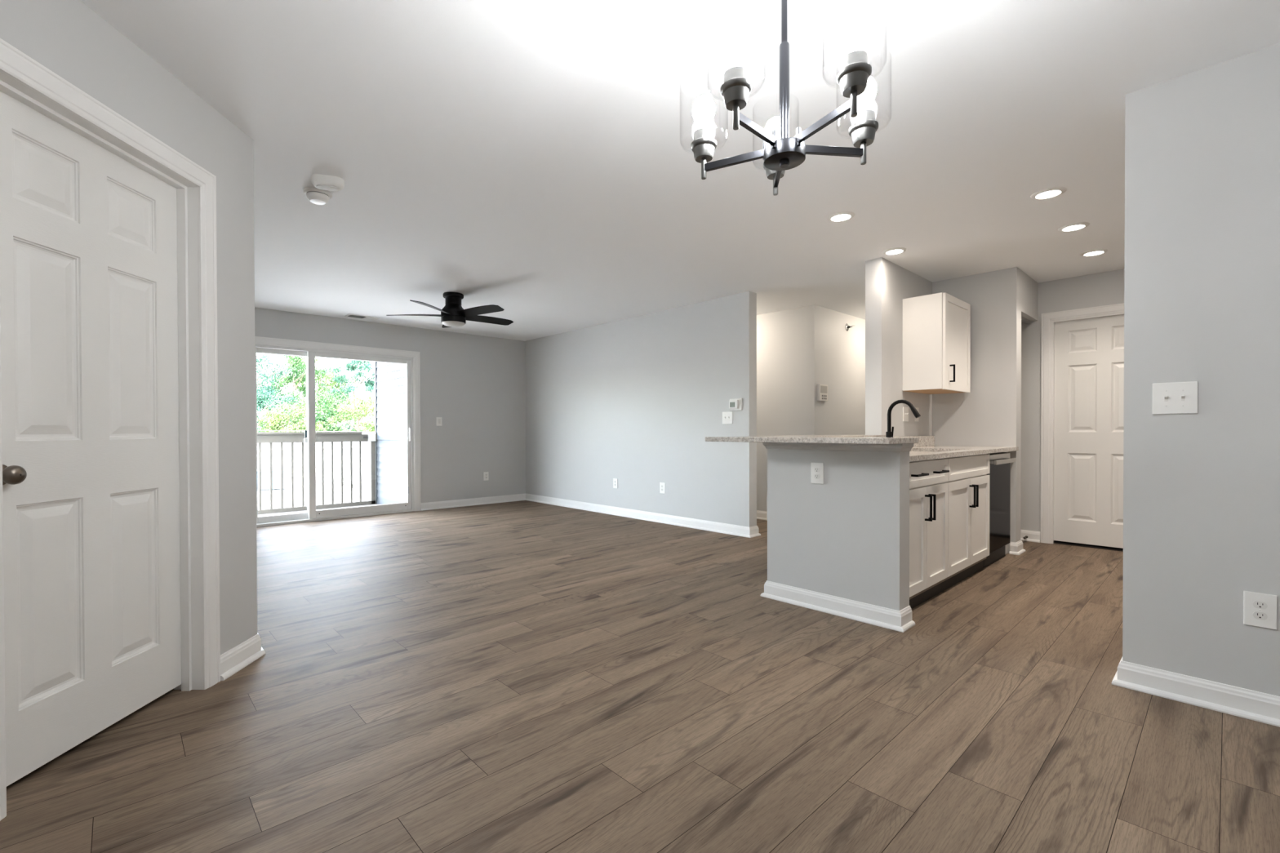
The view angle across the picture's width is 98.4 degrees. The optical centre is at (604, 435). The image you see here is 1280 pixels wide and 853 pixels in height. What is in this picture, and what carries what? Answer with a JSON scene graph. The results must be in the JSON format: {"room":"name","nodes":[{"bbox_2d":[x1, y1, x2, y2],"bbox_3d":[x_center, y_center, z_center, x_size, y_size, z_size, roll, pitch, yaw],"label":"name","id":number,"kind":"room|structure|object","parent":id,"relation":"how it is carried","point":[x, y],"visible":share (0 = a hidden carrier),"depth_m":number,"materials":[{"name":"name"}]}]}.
{"room":"empty dining area","nodes":[
{"label":"empty dining area","id":0,"kind":"room"},
{"bbox_2d":[0,0,257,654],"bbox_3d":[-1.732,-0.163,1.316,0.120,2.440,2.600,0,0,1],"label":"wall","id":1,"kind":"structure","parent":0,"point":[68,37],"depth_m":2.39,"materials":[{"name":"paint"}]},
{"bbox_2d":[0,70,202,786],"bbox_3d":[-1.723,0.011,1.894,0.120,2.083,0.779,0,0,1],"label":"door","id":2,"kind":"structure","parent":1,"relation":"in","point":[100,269],"depth_m":1.88,"materials":[{"name":"paint"}]},
{"bbox_2d":[0,38,220,821],"bbox_3d":[-1.654,-0.020,1.893,0.019,2.145,0.903,0,0,1],"label":"trim","id":3,"kind":"structure","parent":1,"relation":"attached to","point":[15,64],"depth_m":2.26,"materials":[{"name":"paint"}]},
{"bbox_2d":[220,632,265,680],"bbox_3d":[-1.792,1.005,1.625,1.178,0.100,9.574,0,1,-25],"label":"baseboard","id":4,"kind":"structure","parent":1,"relation":"attached to","point":[244,654],"depth_m":2.48,"materials":[{"name":"paint"}]},
{"bbox_2d":[257,503,377,516],"bbox_3d":[-4.047,1.102,7.007,2.790,0.110,1.248,-1,1,-41],"label":"floor","id":5,"kind":"structure","parent":0,"point":[302,511],"depth_m":7.47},
{"bbox_2d":[257,431,377,514],"bbox_3d":[-4.439,0.502,7.396,2.725,1.085,0.120,-1,1,-41],"label":"balcony railing","id":6,"kind":"object","parent":5,"relation":"on","point":[270,437],"visible":0.59,"depth_m":7.77,"materials":[{"name":"paint"}]},
{"bbox_2d":[254,307,525,502],"bbox_3d":[-3.097,-0.205,6.906,7.300,2.440,0.150,-1,1,-41],"label":"wall","id":7,"kind":"structure","parent":0,"point":[475,383],"depth_m":7.73,"materials":[{"name":"paint"}]},
{"bbox_2d":[254,343,413,527],"bbox_3d":[-3.243,-0.001,6.733,1.850,2.035,0.178,-1,1,-41],"label":"door","id":8,"kind":"structure","parent":7,"relation":"in","point":[312,514],"depth_m":6.56,"materials":[{"name":"plastic"}]},
{"bbox_2d":[254,336,421,511],"bbox_3d":[-3.209,-0.043,6.695,2.020,2.120,0.018,-1,1,-41],"label":"trim","id":9,"kind":"structure","parent":7,"relation":"attached to","point":[258,340],"depth_m":7.25,"materials":[{"name":"paint"}]},
{"bbox_2d":[436,417,442,426],"bbox_3d":[-2.253,-0.187,7.544,0.080,0.118,0.009,-1,1,-41],"label":"light switch","id":10,"kind":"object","parent":7,"relation":"attached to","point":[439,420],"visible":1,"depth_m":7.54,"materials":[{"name":"plastic"}]},
{"bbox_2d":[483,471,488,480],"bbox_3d":[-1.714,0.597,8.025,0.079,0.124,0.009,-1,1,-41],"label":"wall outlet","id":11,"kind":"object","parent":7,"relation":"attached to","point":[486,473],"visible":1,"depth_m":8.02,"materials":[{"name":"plastic"}]},
{"bbox_2d":[374,361,406,504],"bbox_3d":[-2.989,-0.254,7.900,0.162,2.580,1.198,-1,1,-41],"label":"wall","id":12,"kind":"structure","parent":0,"point":[390,401],"depth_m":7.86,"materials":[{"name":"paint"}]},
{"bbox_2d":[0,500,1279,852],"bbox_3d":[1.127,1.100,4.176,10.000,0.150,9.560,-1,1,-41],"label":"floor","id":13,"kind":"structure","parent":0,"point":[522,676],"depth_m":1.99,"materials":[{"name":"wood"}]},
{"bbox_2d":[909,457,949,608],"bbox_3d":[1.737,0.587,3.537,0.783,0.882,0.676,-1,1,-41],"label":"base cabinet","id":14,"kind":"object","parent":13,"relation":"on","point":[928,487],"visible":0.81,"depth_m":3.33,"materials":[{"name":"paint"}]},
{"bbox_2d":[893,435,1018,462],"bbox_3d":[2.363,0.077,4.100,2.475,0.122,0.660,-1,1,-41],"label":"countertop","id":15,"kind":"structure","parent":14,"relation":"on","point":[926,449],"depth_m":4.30,"materials":[{"name":"stone"}]},
{"bbox_2d":[885,400,920,437],"bbox_3d":[2.291,-0.082,4.220,0.097,0.378,0.251,-1,1,-41],"label":"faucet","id":16,"kind":"object","parent":15,"relation":"on","point":[889,433],"visible":0.79,"depth_m":4.26,"materials":[{"name":"black metal"}]},
{"bbox_2d":[941,453,990,591],"bbox_3d":[2.380,0.580,4.106,0.932,0.882,0.676,-1,1,-41],"label":"base cabinet","id":17,"kind":"object","parent":13,"relation":"on","point":[968,482],"visible":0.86,"depth_m":3.85,"materials":[{"name":"paint"}]},
{"bbox_2d":[983,451,1016,568],"bbox_3d":[3.017,0.573,4.669,0.750,0.882,0.674,-1,1,-41],"label":"dishwasher","id":18,"kind":"object","parent":13,"relation":"on","point":[999,473],"visible":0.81,"depth_m":4.39,"materials":[{"name":"black metal"}]},
{"bbox_2d":[1053,540,1123,551],"bbox_3d":[4.446,1.003,4.906,0.080,0.012,0.713,-1,1,-41],"label":"threshold","id":19,"kind":"object","parent":13,"relation":"on","point":[1055,542],"depth_m":4.97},
{"bbox_2d":[524,291,756,527],"bbox_3d":[0.165,-0.215,7.017,0.130,2.440,4.000,-1,1,-41],"label":"wall","id":20,"kind":"structure","parent":0,"point":[636,401],"depth_m":6.47,"materials":[{"name":"paint"}]},
{"bbox_2d":[421,493,760,537],"bbox_3d":[-0.435,0.961,6.473,1.829,0.100,4.032,-1,1,-41],"label":"baseboard","id":21,"kind":"structure","parent":20,"relation":"attached to","point":[730,529],"depth_m":6.98,"materials":[{"name":"paint"}]},
{"bbox_2d":[613,478,617,488],"bbox_3d":[0.141,0.607,6.947,0.009,0.124,0.079,-1,1,-41],"label":"wall outlet","id":22,"kind":"object","parent":20,"relation":"attached to","point":[615,480],"visible":1,"depth_m":6.94,"materials":[{"name":"plastic"}]},
{"bbox_2d":[659,482,665,493],"bbox_3d":[0.670,0.609,6.348,0.009,0.124,0.079,-1,1,-41],"label":"wall outlet","id":23,"kind":"object","parent":20,"relation":"attached to","point":[662,485],"visible":1,"depth_m":6.34,"materials":[{"name":"plastic"}]},
{"bbox_2d":[722,411,732,423],"bbox_3d":[1.262,-0.178,5.662,0.018,0.124,0.125,-1,1,-41],"label":"light switch","id":24,"kind":"object","parent":20,"relation":"attached to","point":[726,416],"visible":1,"depth_m":5.66,"materials":[{"name":"plastic"}]},
{"bbox_2d":[728,398,742,410],"bbox_3d":[1.326,-0.309,5.577,0.033,0.120,0.150,-1,1,-41],"label":"thermostat","id":25,"kind":"object","parent":20,"relation":"attached to","point":[735,404],"visible":1,"depth_m":5.56,"materials":[{"name":"white plastic"}]},
{"bbox_2d":[80,0,1279,341],"bbox_3d":[1.073,-1.475,4.207,10.000,0.120,9.700,-1,1,-41],"label":"ceiling","id":26,"kind":"structure","parent":0,"point":[534,160],"depth_m":2.58,"materials":[{"name":"paint"}]},
{"bbox_2d":[302,186,332,204],"bbox_3d":[-1.649,-1.369,3.179,0.149,0.058,0.149,-1,1,-41],"label":"smoke detector","id":27,"kind":"object","parent":26,"relation":"attached to","point":[315,195],"visible":0.98,"depth_m":3.14,"materials":[{"name":"white plastic"}]},
{"bbox_2d":[311,173,344,191],"bbox_3d":[-1.504,-1.371,3.006,0.164,0.053,0.092,0,0,-17],"label":"fire alarm","id":28,"kind":"object","parent":26,"relation":"attached to","point":[323,182],"visible":1,"depth_m":2.97,"materials":[{"name":"white plastic"}]},
{"bbox_2d":[344,313,380,319],"bbox_3d":[-2.903,-1.419,6.634,0.360,0.008,0.170,-1,1,-41],"label":"ceiling vent","id":29,"kind":"object","parent":26,"relation":"in","point":[349,315],"visible":1,"depth_m":6.62,"materials":[{"name":"white plastic"}]},
{"bbox_2d":[386,292,513,328],"bbox_3d":[-1.475,-1.258,5.585,1.220,0.320,1.273,-1,1,-38],"label":"ceiling fan","id":30,"kind":"object","parent":26,"relation":"hanging from","point":[452,314],"visible":1,"depth_m":5.48,"materials":[{"name":"black metal"}]},
{"bbox_2d":[680,0,891,195],"bbox_3d":[0.421,-1.019,1.315,0.491,0.740,0.508,-1,1,-41],"label":"chandelier","id":31,"kind":"object","parent":26,"relation":"hanging from","point":[782,153],"visible":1,"depth_m":1.30,"materials":[{"name":"black"}]},
{"bbox_2d":[826,211,854,222],"bbox_3d":[1.528,-1.406,3.560,0.166,0.009,0.166,-1,1,-41],"label":"recessed light","id":32,"kind":"object","parent":26,"relation":"in","point":[842,215],"visible":1,"depth_m":3.54,"materials":[{"name":"white plastic"}]},
{"bbox_2d":[882,247,906,254],"bbox_3d":[2.236,-1.414,4.250,0.166,0.009,0.166,-1,1,-41],"label":"recessed light","id":33,"kind":"object","parent":26,"relation":"in","point":[895,251],"visible":1,"depth_m":4.23,"materials":[{"name":"white plastic"}]},
{"bbox_2d":[1030,186,1066,199],"bbox_3d":[2.589,-1.407,3.217,0.166,0.009,0.166,-1,1,-41],"label":"recessed light","id":34,"kind":"object","parent":26,"relation":"in","point":[1049,193],"visible":1,"depth_m":3.20,"materials":[{"name":"white plastic"}]},
{"bbox_2d":[1057,222,1089,231],"bbox_3d":[3.193,-1.413,3.753,0.166,0.009,0.166,-1,1,-41],"label":"recessed light","id":35,"kind":"object","parent":26,"relation":"in","point":[1075,226],"visible":1,"depth_m":3.74,"materials":[{"name":"white plastic"}]},
{"bbox_2d":[1080,248,1108,256],"bbox_3d":[3.817,-1.419,4.301,0.166,0.009,0.166,-1,1,-41],"label":"recessed light","id":36,"kind":"object","parent":26,"relation":"in","point":[1098,251],"visible":1,"depth_m":4.28,"materials":[{"name":"white plastic"}]},
{"bbox_2d":[767,448,909,610],"bbox_3d":[1.858,0.532,3.714,1.475,0.990,0.795,-1,1,-41],"label":"wall","id":37,"kind":"structure","parent":0,"point":[846,536],"depth_m":3.16,"materials":[{"name":"paint"}]},
{"bbox_2d":[705,435,918,444],"bbox_3d":[1.687,0.021,3.737,1.754,0.030,1.130,-1,1,-41],"label":"bar","id":38,"kind":"object","parent":37,"relation":"on","point":[846,439],"visible":0.98,"depth_m":3.11,"materials":[{"name":"stone"}]},
{"bbox_2d":[810,462,823,484],"bbox_3d":[1.261,0.225,3.265,0.009,0.124,0.079,-1,1,-41],"label":"wall outlet","id":39,"kind":"object","parent":37,"relation":"attached to","point":[816,468],"visible":1,"depth_m":3.26,"materials":[{"name":"plastic"}]},
{"bbox_2d":[813,467,819,472],"bbox_3d":[1.259,0.206,3.263,0.003,0.027,0.034,-1,1,-41],"label":"receptacle","id":40,"kind":"object","parent":39,"relation":"attached to","point":[815,469],"depth_m":3.26,"materials":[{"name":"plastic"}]},
{"bbox_2d":[813,474,819,479],"bbox_3d":[1.259,0.245,3.263,0.003,0.027,0.034,-1,1,-41],"label":"receptacle","id":41,"kind":"object","parent":39,"relation":"attached to","point":[815,476],"depth_m":3.26,"materials":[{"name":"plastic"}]},
{"bbox_2d":[760,580,915,632],"bbox_3d":[1.847,0.977,3.708,1.506,0.100,0.857,-1,1,-41],"label":"baseboard","id":42,"kind":"structure","parent":37,"relation":"attached to","point":[901,620],"depth_m":3.15,"materials":[{"name":"paint"}]},
{"bbox_2d":[762,442,913,452],"bbox_3d":[1.849,0.060,3.703,1.496,0.044,0.837,-1,1,-41],"label":"trim","id":43,"kind":"structure","parent":37,"relation":"attached to","point":[832,446],"depth_m":3.14,"materials":[{"name":"paint"}]},
{"bbox_2d":[893,435,934,446],"bbox_3d":[2.151,0.061,4.340,2.475,0.092,0.020,-1,1,-41],"label":"backsplash","id":44,"kind":"structure","parent":37,"relation":"attached to","point":[923,441],"depth_m":4.97,"materials":[{"name":"stone"}]},
{"bbox_2d":[819,306,865,435],"bbox_3d":[3.386,-0.226,7.097,2.727,2.440,0.120,-1,1,-41],"label":"wall","id":45,"kind":"structure","parent":0,"point":[842,352],"depth_m":6.49,"materials":[{"name":"paint"}]},
{"bbox_2d":[817,383,827,401],"bbox_3d":[2.439,-0.473,6.155,0.190,0.184,0.036,-1,1,-41],"label":"intercom","id":46,"kind":"object","parent":45,"relation":"attached to","point":[822,389],"visible":1,"depth_m":6.12,"materials":[{"name":"plastic"}]},
{"bbox_2d":[820,385,826,393],"bbox_3d":[2.449,-0.508,6.143,0.150,0.080,0.004,-1,1,-41],"label":"speaker grille","id":47,"kind":"object","parent":46,"relation":"attached to","point":[823,388],"depth_m":6.14,"materials":[{"name":"white plastic"}]},
{"bbox_2d":[844,323,853,331],"bbox_3d":[2.923,-1.285,6.542,0.090,0.090,0.090,-1,1,-41],"label":"sprinkler head","id":48,"kind":"object","parent":45,"relation":"attached to","point":[846,326],"visible":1,"depth_m":6.55},
{"bbox_2d":[756,266,1021,553],"bbox_3d":[1.588,-0.219,6.969,0.162,2.440,5.956,-1,1,-41],"label":"wall","id":49,"kind":"structure","parent":0,"point":[989,415],"depth_m":4.98,"materials":[{"name":"paint"}]},
{"bbox_2d":[756,510,767,520],"bbox_3d":[2.024,0.938,8.388,2.678,0.100,3.910,-1,1,-41],"label":"baseboard","id":50,"kind":"structure","parent":49,"relation":"attached to","point":[762,515],"depth_m":6.56,"materials":[{"name":"paint"}]},
{"bbox_2d":[1008,540,1026,555],"bbox_3d":[3.373,0.962,4.960,0.224,0.100,0.635,-1,1,-41],"label":"baseboard","id":51,"kind":"structure","parent":49,"relation":"attached to","point":[1015,548],"depth_m":4.70,"materials":[{"name":"paint"}]},
{"bbox_2d":[865,257,932,436],"bbox_3d":[3.606,-0.215,5.723,3.816,2.440,0.127,-1,1,-41],"label":"wall column","id":52,"kind":"structure","parent":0,"point":[887,283],"depth_m":4.50,"materials":[{"name":"paint"}]},
{"bbox_2d":[902,406,908,421],"bbox_3d":[2.592,-0.179,4.730,0.115,0.124,0.018,-1,1,-41],"label":"light switch","id":53,"kind":"object","parent":52,"relation":"attached to","point":[905,410],"visible":1,"depth_m":4.73,"materials":[{"name":"plastic"}]},
{"bbox_2d":[915,407,919,421],"bbox_3d":[2.780,-0.183,4.903,0.079,0.124,0.009,-1,1,-41],"label":"wall outlet","id":54,"kind":"object","parent":52,"relation":"attached to","point":[917,408],"visible":0.3,"depth_m":4.90,"materials":[{"name":"plastic"}]},
{"bbox_2d":[902,292,970,394],"bbox_3d":[2.899,-0.766,4.770,0.656,0.782,0.360,-1,1,-41],"label":"upper cabinet","id":55,"kind":"object","parent":52,"relation":"attached to","point":[936,356],"visible":1,"depth_m":4.59,"materials":[{"name":"paint"}]},
{"bbox_2d":[1021,270,1037,322],"bbox_3d":[3.805,-1.254,5.034,0.617,0.353,0.130,-1,1,-41],"label":"wall","id":56,"kind":"structure","parent":0,"point":[1028,286],"depth_m":4.98,"materials":[{"name":"paint"}]},
{"bbox_2d":[1021,315,1030,324],"bbox_3d":[3.801,-1.062,5.035,0.580,0.029,0.035,-1,1,-41],"label":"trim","id":57,"kind":"structure","parent":56,"relation":"attached to","point":[1024,320],"depth_m":5.11,"materials":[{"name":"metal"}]},
{"bbox_2d":[1020,268,1124,531],"bbox_3d":[4.707,-0.209,4.582,0.120,2.440,3.041,-1,1,-41],"label":"wall","id":58,"kind":"structure","parent":0,"point":[1104,288],"depth_m":5.20,"materials":[{"name":"paint"}]},
{"bbox_2d":[1020,529,1040,542],"bbox_3d":[3.870,0.957,5.429,0.031,0.100,0.672,-1,1,-41],"label":"baseboard","id":59,"kind":"structure","parent":58,"relation":"attached to","point":[1033,536],"depth_m":5.23,"materials":[{"name":"paint"}]},
{"bbox_2d":[1040,302,1124,543],"bbox_3d":[4.383,-0.063,4.845,0.018,2.145,0.873,-1,1,-41],"label":"trim","id":60,"kind":"structure","parent":58,"relation":"attached to","point":[1047,318],"depth_m":5.13,"materials":[{"name":"paint"}]},
{"bbox_2d":[1051,312,1124,548],"bbox_3d":[4.433,-0.032,4.889,0.125,2.083,0.749,-1,1,-41],"label":"door","id":61,"kind":"structure","parent":58,"relation":"in","point":[1087,424],"depth_m":4.95,"materials":[{"name":"paint"}]},
{"bbox_2d":[1122,43,1279,696],"bbox_3d":[3.052,-0.177,1.352,0.120,2.440,2.589,-1,1,-41],"label":"wall","id":62,"kind":"structure","parent":0,"point":[1202,489],"depth_m":2.11,"materials":[{"name":"paint"}]},
{"bbox_2d":[1151,381,1198,413],"bbox_3d":[2.240,-0.146,2.167,0.018,0.124,0.125,-1,1,-41],"label":"light switch","id":63,"kind":"object","parent":62,"relation":"attached to","point":[1175,397],"visible":1,"depth_m":2.17,"materials":[{"name":"plastic"}]},
{"bbox_2d":[1111,657,1279,727],"bbox_3d":[3.046,0.993,1.374,0.182,0.100,2.620,-1,1,-41],"label":"baseboard","id":64,"kind":"structure","parent":62,"relation":"attached to","point":[1254,705],"depth_m":2.12,"materials":[{"name":"paint"}]},
{"bbox_2d":[1243,591,1277,630],"bbox_3d":[2.392,0.638,2.012,0.009,0.124,0.079,-1,1,-41],"label":"wall outlet","id":65,"kind":"object","parent":62,"relation":"attached to","point":[1260,610],"visible":1,"depth_m":2.01,"materials":[{"name":"plastic"}]},
{"bbox_2d":[1253,600,1267,608],"bbox_3d":[2.390,0.619,2.010,0.003,0.027,0.034,-1,1,-41],"label":"receptacle","id":66,"kind":"object","parent":65,"relation":"attached to","point":[1256,604],"depth_m":2.01,"materials":[{"name":"plastic"}]},
{"bbox_2d":[1253,611,1267,620],"bbox_3d":[2.390,0.658,2.010,0.003,0.027,0.034,-1,1,-41],"label":"receptacle","id":67,"kind":"object","parent":65,"relation":"attached to","point":[1257,615],"depth_m":2.01,"materials":[{"name":"plastic"}]},
{"label":"outside","id":68,"kind":"structure","parent":0,"visible":0},
{"bbox_2d":[257,480,369,510],"bbox_3d":[-70.425,3.601,117.597,350.000,0.200,250.500,-1,1,-41],"label":"ground","id":69,"kind":"structure","parent":68,"point":[365,484],"depth_m":36.89,"materials":[{"name":"white"}]},
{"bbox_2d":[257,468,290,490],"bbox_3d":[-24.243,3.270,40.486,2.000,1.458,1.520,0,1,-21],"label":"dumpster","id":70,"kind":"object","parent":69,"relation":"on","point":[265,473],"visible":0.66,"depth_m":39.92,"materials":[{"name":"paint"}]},
{"bbox_2d":[257,386,294,431],"bbox_3d":[-38.881,-0.791,61.437,8.173,9.344,7.028,-1,1,-45],"label":"leafy tree","id":71,"kind":"object","parent":69,"relation":"on","point":[261,404],"visible":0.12,"depth_m":62.09,"materials":[{"name":"green plant"}]},
{"bbox_2d":[256,353,303,427],"bbox_3d":[-44.613,-3.786,70.174,10.957,15.216,11.269,-1,1,-41],"label":"leafy tree","id":72,"kind":"object","parent":69,"relation":"on","point":[270,375],"visible":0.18,"depth_m":70.83,"materials":[{"name":"green plant"}]},
{"bbox_2d":[257,402,327,431],"bbox_3d":[-32.163,0.233,56.284,7.561,7.350,6.521,0,0,-5],"label":"leafy tree","id":73,"kind":"object","parent":69,"relation":"on","point":[275,421],"visible":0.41,"depth_m":55.90,"materials":[{"name":"green plant"}]},
{"bbox_2d":[265,355,337,428],"bbox_3d":[-46.830,-4.923,84.284,11.410,17.269,12.167,-1,1,-41],"label":"leafy tree","id":74,"kind":"object","parent":69,"relation":"on","point":[299,363],"visible":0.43,"depth_m":83.62,"materials":[{"name":"green plant"}]},
{"bbox_2d":[257,432,374,485],"bbox_3d":[-23.825,1.849,49.676,27.000,4.150,9.000,-1,1,-41],"label":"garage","id":75,"kind":"structure","parent":69,"relation":"on","point":[365,445],"depth_m":45.17,"materials":[{"name":"white"}]},
{"bbox_2d":[284,356,359,429],"bbox_3d":[-50.206,-5.963,97.854,14.081,19.143,13.005,-1,1,-41],"label":"leafy tree","id":76,"kind":"object","parent":69,"relation":"on","point":[325,380],"visible":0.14,"depth_m":97.33,"materials":[{"name":"green plant"}]},
{"bbox_2d":[297,386,366,431],"bbox_3d":[-33.245,-1.146,66.689,8.650,9.934,8.932,0,0,17],"label":"leafy tree","id":77,"kind":"object","parent":69,"relation":"on","point":[325,399],"visible":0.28,"depth_m":65.12,"materials":[{"name":"green plant"}]},
{"bbox_2d":[317,359,374,432],"bbox_3d":[-35.731,-4.767,79.570,10.150,16.970,10.251,-1,1,-41],"label":"leafy tree","id":78,"kind":"object","parent":69,"relation":"on","point":[360,366],"visible":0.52,"depth_m":78.00,"materials":[{"name":"green plant"}]},
{"bbox_2d":[323,389,374,432],"bbox_3d":[-26.556,-0.638,60.997,7.347,8.974,6.769,-1,1,-41],"label":"leafy tree","id":79,"kind":"object","parent":69,"relation":"on","point":[362,408],"visible":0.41,"depth_m":60.20,"materials":[{"name":"green plant"}]},
{"bbox_2d":[339,469,359,488],"bbox_3d":[-19.012,3.237,41.268,1.533,1.508,0.788,-1,1,-41],"label":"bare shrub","id":80,"kind":"object","parent":69,"relation":"on","point":[346,486],"visible":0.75,"depth_m":41.10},
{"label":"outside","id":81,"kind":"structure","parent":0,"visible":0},
{"bbox_2d":[257,430,349,431],"bbox_3d":[-26.475,-0.858,29.980,60.001,1.715,0.040,-1,1,-41],"label":"overhead cable","id":82,"kind":"object","parent":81,"point":[257,430],"visible":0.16,"depth_m":36.01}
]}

